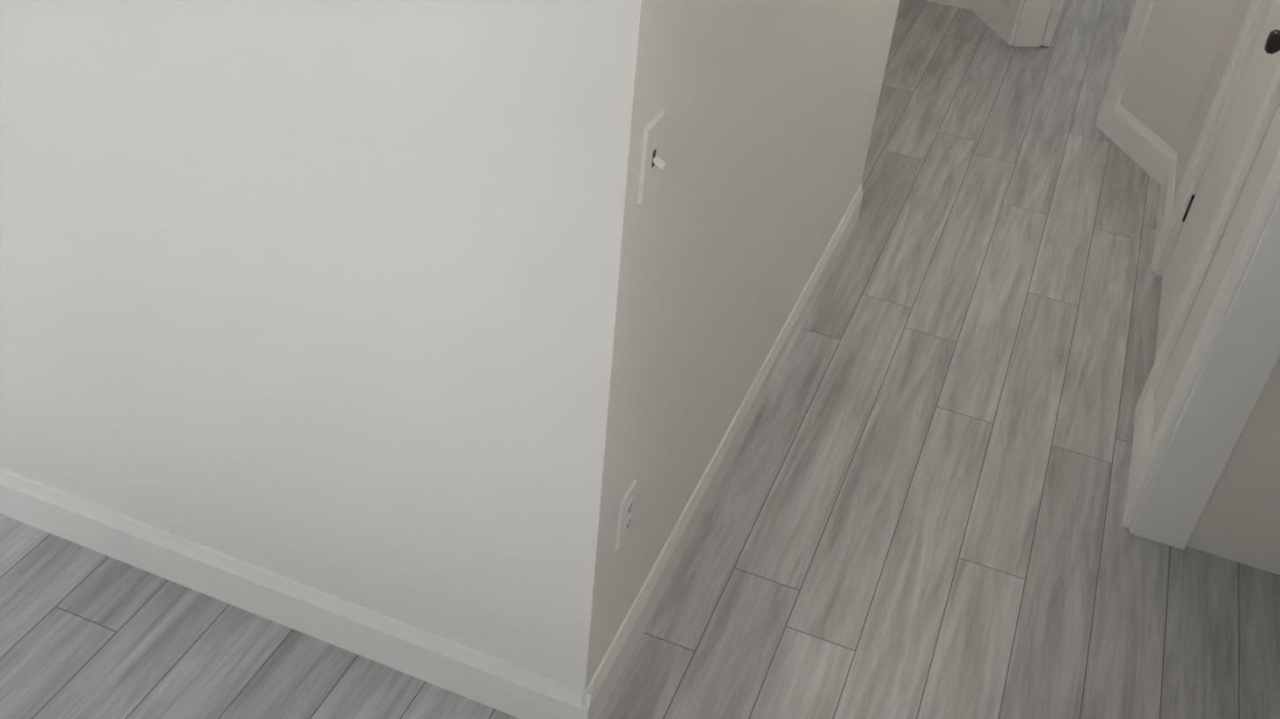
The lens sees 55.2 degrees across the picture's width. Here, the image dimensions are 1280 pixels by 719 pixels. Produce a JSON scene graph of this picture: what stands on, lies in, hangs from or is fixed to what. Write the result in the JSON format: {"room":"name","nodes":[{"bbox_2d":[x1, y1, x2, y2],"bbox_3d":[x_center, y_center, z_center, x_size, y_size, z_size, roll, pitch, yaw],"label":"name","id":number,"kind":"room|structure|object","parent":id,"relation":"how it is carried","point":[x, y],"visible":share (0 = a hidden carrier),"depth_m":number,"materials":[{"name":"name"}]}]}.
{"room":"hallway","nodes":[
{"label":"hallway","id":0,"kind":"room"},
{"bbox_2d":[0,0,900,691],"bbox_3d":[-1.505,-1.490,2.881,4.103,2.620,2.180,17,38,15],"label":"wall","id":1,"kind":"structure","parent":0,"point":[432,316],"depth_m":1.99,"materials":[{"name":"white paint"}]},
{"bbox_2d":[0,0,1177,718],"bbox_3d":[0.709,-0.347,3.731,7.860,0.130,8.900,17,38,15],"label":"baseboard","id":2,"kind":"structure","parent":1,"relation":"attached to","point":[419,654],"depth_m":2.50,"materials":[{"name":"white wood"}]},
{"bbox_2d":[615,479,636,550],"bbox_3d":[-0.023,0.273,2.140,0.009,0.115,0.070,17,38,15],"label":"outlet","id":3,"kind":"object","parent":1,"relation":"attached to","point":[625,513],"visible":0.98,"depth_m":2.13,"materials":[{"name":"white plastic"}]},
{"bbox_2d":[637,109,666,204],"bbox_3d":[0.025,-0.274,1.672,0.024,0.115,0.070,17,38,15],"label":"light switch","id":4,"kind":"object","parent":1,"relation":"attached to","point":[652,162],"visible":1,"depth_m":1.66,"materials":[{"name":"white plastic"}]},
{"bbox_2d":[0,0,1279,718],"bbox_3d":[0.375,0.187,3.138,7.880,0.060,11.500,17,38,15],"label":"floor","id":5,"kind":"structure","parent":0,"point":[918,506],"depth_m":2.84,"materials":[{"name":"grey wood"}]},
{"bbox_2d":[1002,0,1236,152],"bbox_3d":[1.856,-2.078,4.250,0.120,2.440,1.715,-4,38,-12],"label":"wall","id":6,"kind":"structure","parent":0,"point":[1181,40],"depth_m":4.26,"materials":[{"name":"paint"}]},
{"bbox_2d":[1041,0,1065,46],"bbox_3d":[1.967,-2.350,4.965,0.168,2.016,0.732,17,38,15],"label":"bedroom door","id":7,"kind":"structure","parent":6,"relation":"in","point":[1057,6],"depth_m":5.24,"materials":[{"name":"white wood"}]},
{"bbox_2d":[1001,0,1155,134],"bbox_3d":[1.834,-1.981,4.381,0.156,2.125,0.920,-4,38,-12],"label":"door frame","id":8,"kind":"structure","parent":6,"relation":"attached to","point":[1032,19],"depth_m":4.65,"materials":[{"name":"white wood"}]},
{"bbox_2d":[1152,0,1279,438],"bbox_3d":[1.268,-0.481,2.059,0.120,2.440,4.060,17,38,15],"label":"wall","id":9,"kind":"structure","parent":0,"point":[1253,185],"depth_m":2.91,"materials":[{"name":"paint"}]},
{"bbox_2d":[1122,149,1279,549],"bbox_3d":[1.030,-0.044,1.700,0.143,2.140,1.630,17,38,15],"label":"trim","id":10,"kind":"structure","parent":9,"relation":"attached to","point":[1232,361],"depth_m":2.62,"materials":[{"name":"white wood"}]},
{"bbox_2d":[1133,0,1279,426],"bbox_3d":[1.623,-0.904,2.919,0.143,2.135,0.940,17,38,15],"label":"door frame","id":11,"kind":"structure","parent":9,"relation":"attached to","point":[1245,43],"depth_m":3.33,"materials":[{"name":"white wood"}]},
{"bbox_2d":[1154,0,1279,361],"bbox_3d":[1.574,-0.878,2.965,0.103,2.016,0.723,17,38,15],"label":"hall door","id":12,"kind":"structure","parent":9,"relation":"in","point":[1206,199],"depth_m":3.33,"materials":[{"name":"white wood"}]},
{"bbox_2d":[1186,356,1279,574],"bbox_3d":[1.414,-0.051,1.509,0.670,2.440,1.690,17,38,15],"label":"wall","id":13,"kind":"structure","parent":0,"point":[1239,520],"depth_m":2.75,"materials":[{"name":"paint"}]}
]}

